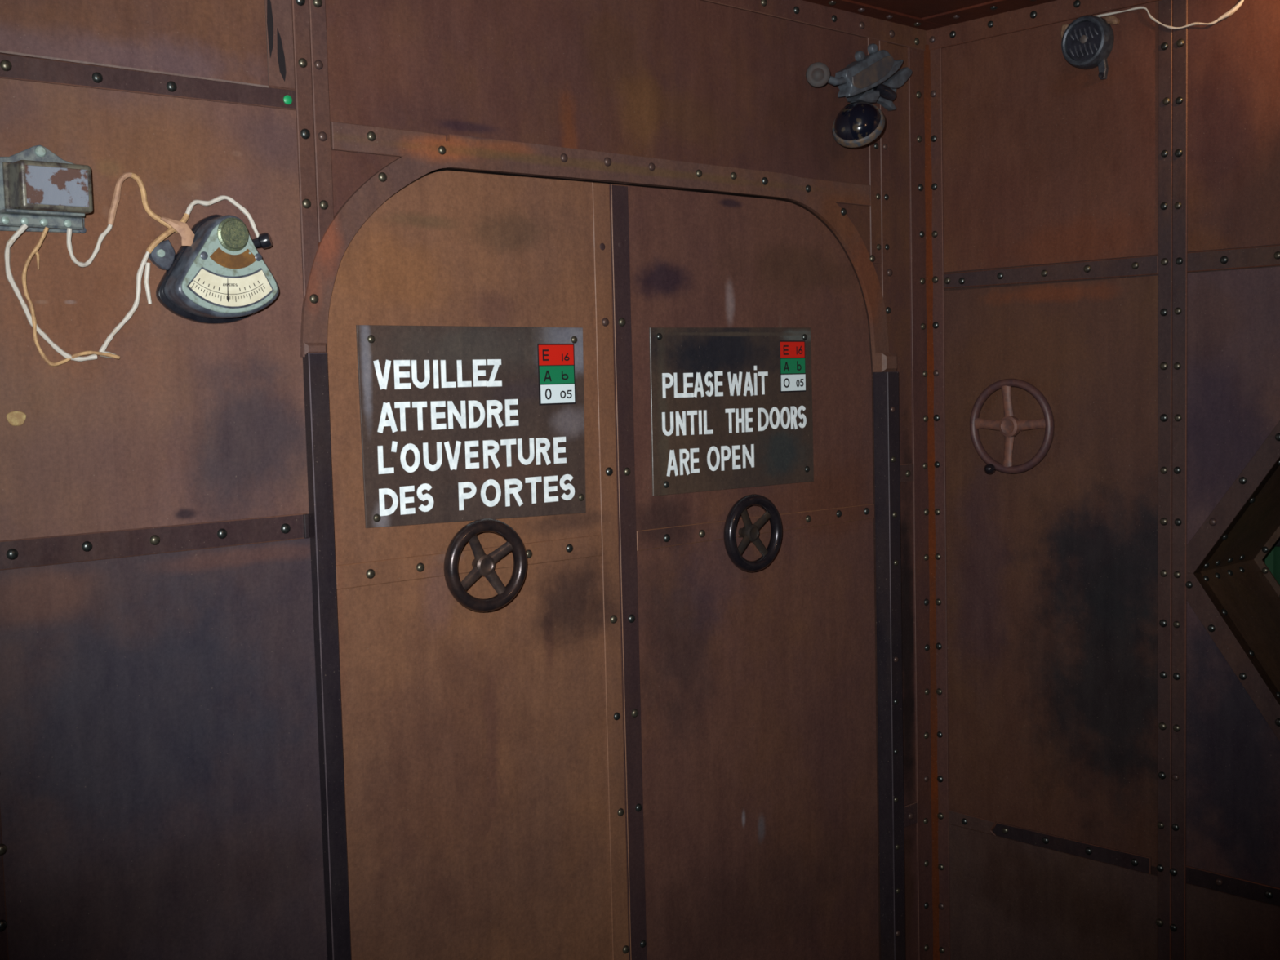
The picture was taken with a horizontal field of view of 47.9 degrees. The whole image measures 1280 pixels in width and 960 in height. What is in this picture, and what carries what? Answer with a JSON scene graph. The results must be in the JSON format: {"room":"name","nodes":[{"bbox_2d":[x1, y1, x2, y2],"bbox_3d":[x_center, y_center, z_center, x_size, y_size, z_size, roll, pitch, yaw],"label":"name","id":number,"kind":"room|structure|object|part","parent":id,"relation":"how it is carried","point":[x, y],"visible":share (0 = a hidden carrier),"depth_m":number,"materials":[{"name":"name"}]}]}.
{"room":"theme park attraction","nodes":[
{"label":"theme park attraction","id":0,"kind":"room"},
{"bbox_2d":[0,0,939,959],"bbox_3d":[-0.813,0.244,2.213,4.380,2.440,0.053,-5,6,-43],"label":"wall","id":1,"kind":"structure","parent":0,"point":[160,793],"depth_m":2.33,"materials":[{"name":"metal"}]},
{"bbox_2d":[0,145,93,233],"bbox_3d":[-0.862,-0.424,2.082,0.142,0.128,0.061,-5,6,-43],"label":"box","id":2,"kind":"object","parent":1,"relation":"attached to","point":[39,189],"visible":1,"depth_m":2.07,"materials":[{"name":"grey paint"}]},
{"bbox_2d":[4,223,97,361],"bbox_3d":[-0.861,-0.273,2.112,0.127,0.198,0.026,-5,6,-43],"label":"wire","id":3,"kind":"object","parent":2,"relation":"hanging from","point":[22,228],"visible":1,"depth_m":2.09,"materials":[{"name":"white plastic"}]},
{"bbox_2d":[22,226,119,366],"bbox_3d":[-0.841,-0.270,2.131,0.139,0.202,0.024,-5,6,-43],"label":"wire","id":4,"kind":"object","parent":2,"relation":"hanging from","point":[37,247],"visible":1,"depth_m":2.10,"materials":[{"name":"beige plastic"}]},
{"bbox_2d":[66,172,194,266],"bbox_3d":[-0.774,-0.394,2.183,0.197,0.146,0.030,-5,6,-43],"label":"wire","id":5,"kind":"object","parent":2,"relation":"attached to","point":[187,235],"visible":1,"depth_m":2.19,"materials":[{"name":"beige plastic"}]},
{"bbox_3d":[-1.083,-0.773,1.897,1.291,0.354,0.012,-5,6,-43],"label":"panel","id":6,"kind":"part","parent":1,"relation":"part of","materials":[{"name":"brown metal"}]},
{"bbox_3d":[-1.054,-0.251,1.955,1.343,0.705,0.003,-5,6,-43],"label":"panel","id":7,"kind":"part","parent":1,"relation":"part of","materials":[{"name":"brown metal"}]},
{"bbox_3d":[-1.028,0.811,2.031,1.343,1.345,0.003,-5,6,-43],"label":"panel","id":8,"kind":"part","parent":1,"relation":"part of","materials":[{"name":"brown metal"}]},
{"bbox_2d":[98,195,259,358],"bbox_3d":[-0.716,-0.320,2.249,0.272,0.257,0.022,-5,5,-38],"label":"wire","id":9,"kind":"object","parent":1,"relation":"attached to","point":[242,209],"visible":1,"depth_m":2.21,"materials":[{"name":"white plastic"}]},
{"bbox_2d":[148,214,279,324],"bbox_3d":[-0.661,-0.334,2.267,0.200,0.174,0.072,-5,6,-43],"label":"ammeter","id":10,"kind":"object","parent":1,"relation":"attached to","point":[222,277],"visible":1,"depth_m":2.24,"materials":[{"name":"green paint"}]},
{"bbox_3d":[-0.641,-0.335,2.253,0.162,0.147,0.004,-5,6,-43],"label":"plate","id":11,"kind":"part","parent":10,"relation":"part of","materials":[{"name":"green paint"}]},
{"bbox_3d":[-0.636,-0.347,2.254,0.081,0.033,0.001,-5,6,-43],"label":"name plate","id":12,"kind":"part","parent":10,"relation":"part of","materials":[{"name":"brown metal"}]},
{"bbox_2d":[327,170,629,959],"bbox_3d":[-0.285,0.416,2.721,0.656,1.975,0.040,-5,6,-43],"label":"door","id":13,"kind":"structure","parent":1,"relation":"in","point":[483,752],"depth_m":2.69,"materials":[{"name":"brown metal"}]},
{"bbox_2d":[355,324,586,528],"bbox_3d":[-0.295,-0.101,2.668,0.514,0.367,0.009,-5,6,-43],"label":"sign","id":14,"kind":"object","parent":13,"relation":"attached to","point":[459,424],"visible":1,"depth_m":2.65,"materials":[{"name":"black metal"}]},
{"bbox_2d":[444,518,527,612],"bbox_3d":[-0.291,0.156,2.652,0.172,0.172,0.056,-4,5,-37],"label":"handwheel","id":15,"kind":"object","parent":13,"relation":"attached to","point":[483,564],"visible":1,"depth_m":2.63,"materials":[{"name":"metal"}]},
{"bbox_2d":[300,121,905,959],"bbox_3d":[-0.004,0.363,3.041,1.608,2.046,0.205,-5,6,-43],"label":"trim","id":16,"kind":"structure","parent":1,"relation":"attached to","point":[420,153],"depth_m":2.72,"materials":[{"name":"metal"}]},
{"bbox_3d":[-0.526,0.612,2.476,0.036,1.655,0.023,-5,6,-43],"label":"post","id":17,"kind":"part","parent":16,"relation":"part of","materials":[{"name":"black metal"}]},
{"bbox_3d":[0.612,0.538,3.520,0.044,1.600,0.043,-5,6,-43],"label":"post","id":18,"kind":"part","parent":16,"relation":"part of","materials":[{"name":"black metal"}]},
{"bbox_3d":[0.072,0.165,3.026,1.662,2.440,0.003,-5,6,-43],"label":"panel","id":19,"kind":"part","parent":1,"relation":"part of","materials":[{"name":"brown metal"}]},
{"bbox_3d":[-0.820,0.244,2.221,4.380,2.440,0.032,-5,6,-43],"label":"backing plate","id":20,"kind":"part","parent":1,"relation":"part of","materials":[{"name":"brown metal"}]},
{"bbox_2d":[608,183,879,959],"bbox_3d":[0.261,0.366,3.229,0.831,1.976,0.040,-5,6,-43],"label":"door","id":21,"kind":"structure","parent":1,"relation":"in","point":[748,699],"depth_m":3.19,"materials":[{"name":"brown metal"}]},
{"bbox_2d":[648,327,813,496],"bbox_3d":[0.211,-0.156,3.138,0.512,0.353,0.009,-5,6,-43],"label":"sign","id":22,"kind":"object","parent":21,"relation":"attached to","point":[731,407],"visible":1,"depth_m":3.12,"materials":[{"name":"metal"}]},
{"bbox_2d":[723,493,782,572],"bbox_3d":[0.237,0.115,3.143,0.170,0.170,0.056,-5,5,-41],"label":"handwheel","id":23,"kind":"object","parent":21,"relation":"attached to","point":[749,532],"visible":1,"depth_m":3.12,"materials":[{"name":"black metal"}]},
{"bbox_2d":[805,43,912,147],"bbox_3d":[0.545,-0.884,3.318,0.373,0.256,0.135,-5,6,-43],"label":"bell","id":24,"kind":"object","parent":1,"relation":"attached to","point":[872,78],"visible":1,"depth_m":3.28,"materials":[{"name":"metal"}]},
{"bbox_3d":[0.447,-0.905,3.261,0.062,0.027,0.020,-5,5,-38],"label":"clapper arm","id":25,"kind":"part","parent":24,"relation":"part of","materials":[{"name":"metal"}]},
{"bbox_3d":[0.574,-0.906,3.410,0.095,0.054,0.016,-5,6,-43],"label":"lever","id":26,"kind":"part","parent":24,"relation":"part of","materials":[{"name":"metal"}]},
{"bbox_2d":[803,0,1056,30],"bbox_3d":[0.565,-0.930,0.557,4.500,0.092,4.400,-5,6,-43],"label":"ceiling","id":27,"kind":"structure","parent":0,"point":[925,15],"depth_m":3.34,"materials":[{"name":"metal"}]},
{"bbox_2d":[926,0,1279,959],"bbox_3d":[2.173,0.178,2.111,0.044,2.440,4.200,-5,6,-43],"label":"wall","id":28,"kind":"structure","parent":0,"point":[1108,783],"depth_m":3.29,"materials":[{"name":"metal"}]},
{"bbox_2d":[969,378,1053,474],"bbox_3d":[0.882,-0.127,3.419,0.223,0.227,0.059,2,5,38],"label":"handwheel","id":29,"kind":"object","parent":28,"relation":"attached to","point":[1009,425],"visible":1,"depth_m":3.41,"materials":[{"name":"brown metal"}]},
{"bbox_3d":[0.839,-0.027,3.446,0.034,0.025,0.025,-5,6,-43],"label":"crank knob","id":30,"kind":"part","parent":29,"relation":"part of","materials":[{"name":"black metal"}]},
{"bbox_3d":[0.937,-0.802,3.336,0.003,0.598,0.562,-5,6,-43],"label":"panel","id":31,"kind":"part","parent":28,"relation":"part of","materials":[{"name":"brown metal"}]},
{"bbox_3d":[0.962,0.203,3.407,0.003,1.326,0.562,-5,6,-43],"label":"panel","id":32,"kind":"part","parent":28,"relation":"part of","materials":[{"name":"brown metal"}]},
{"bbox_3d":[0.984,1.109,3.472,0.003,0.450,0.562,-5,6,-43],"label":"panel","id":33,"kind":"part","parent":28,"relation":"part of","materials":[{"name":"brown metal"}]},
{"bbox_2d":[1060,14,1119,79],"bbox_3d":[1.000,-0.966,3.223,0.038,0.144,0.139,-5,6,-43],"label":"horn","id":34,"kind":"object","parent":28,"relation":"in","point":[1087,42],"visible":1,"depth_m":3.21,"materials":[{"name":"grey metal"}]},
{"bbox_3d":[0.991,-0.979,3.215,0.003,0.085,0.085,-5,6,-43],"label":"grille plate","id":35,"kind":"part","parent":34,"relation":"part of","materials":[{"name":"black metal"}]},
{"bbox_3d":[2.179,0.178,2.117,0.027,2.440,4.200,-5,6,-43],"label":"backing plate","id":36,"kind":"part","parent":28,"relation":"part of","materials":[{"name":"brown metal"}]},
{"bbox_2d":[1095,0,1244,29],"bbox_3d":[1.144,-1.018,3.075,0.010,0.119,0.381,-5,6,-43],"label":"wire","id":37,"kind":"object","parent":28,"relation":"attached to","point":[1237,6],"visible":1,"depth_m":3.06,"materials":[{"name":"white plastic"}]},
{"bbox_2d":[1185,421,1279,741],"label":"window","id":38,"kind":"structure","parent":28,"relation":"in","point":[1237,573],"depth_m":3.12,"materials":[{"name":"metal"}]},
{"bbox_3d":[1.422,0.405,3.151,0.300,0.413,0.298,-5,6,-43],"label":"tunnel plate","id":39,"kind":"part","parent":38,"relation":"part of","materials":[{"name":"brown metal"}]},
{"bbox_3d":[1.411,-0.007,3.121,0.300,0.413,0.298,-5,6,-43],"label":"tunnel plate","id":40,"kind":"part","parent":38,"relation":"part of","materials":[{"name":"brown metal"}]},
{"bbox_2d":[1265,539,1279,585],"bbox_3d":[1.886,0.473,3.117,0.039,0.624,1.240,-5,6,-43],"label":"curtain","id":41,"kind":"object","parent":38,"relation":"hanging from","point":[1272,557],"visible":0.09,"depth_m":3.48,"materials":[{"name":"fabric"}]},
{"bbox_3d":[1.877,0.170,3.094,0.016,0.016,1.240,-5,6,-43],"label":"rail","id":42,"kind":"part","parent":41,"relation":"part of","materials":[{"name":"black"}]},
{"bbox_3d":[1.794,0.570,2.547,0.003,0.676,1.726,-5,6,-43],"label":"panel","id":43,"kind":"part","parent":28,"relation":"part of","materials":[{"name":"brown metal"}]},
{"bbox_3d":[1.809,1.151,2.588,0.003,0.450,1.726,-5,6,-43],"label":"panel","id":44,"kind":"part","parent":28,"relation":"part of","materials":[{"name":"brown metal"}]},
{"bbox_3d":[1.778,-0.091,2.500,0.003,0.650,1.726,-5,6,-43],"label":"panel","id":45,"kind":"part","parent":28,"relation":"part of","materials":[{"name":"brown metal"}]},
{"bbox_3d":[1.762,-0.760,2.453,0.003,0.598,1.726,-5,6,-43],"label":"panel","id":46,"kind":"part","parent":28,"relation":"part of","materials":[{"name":"brown metal"}]}
]}

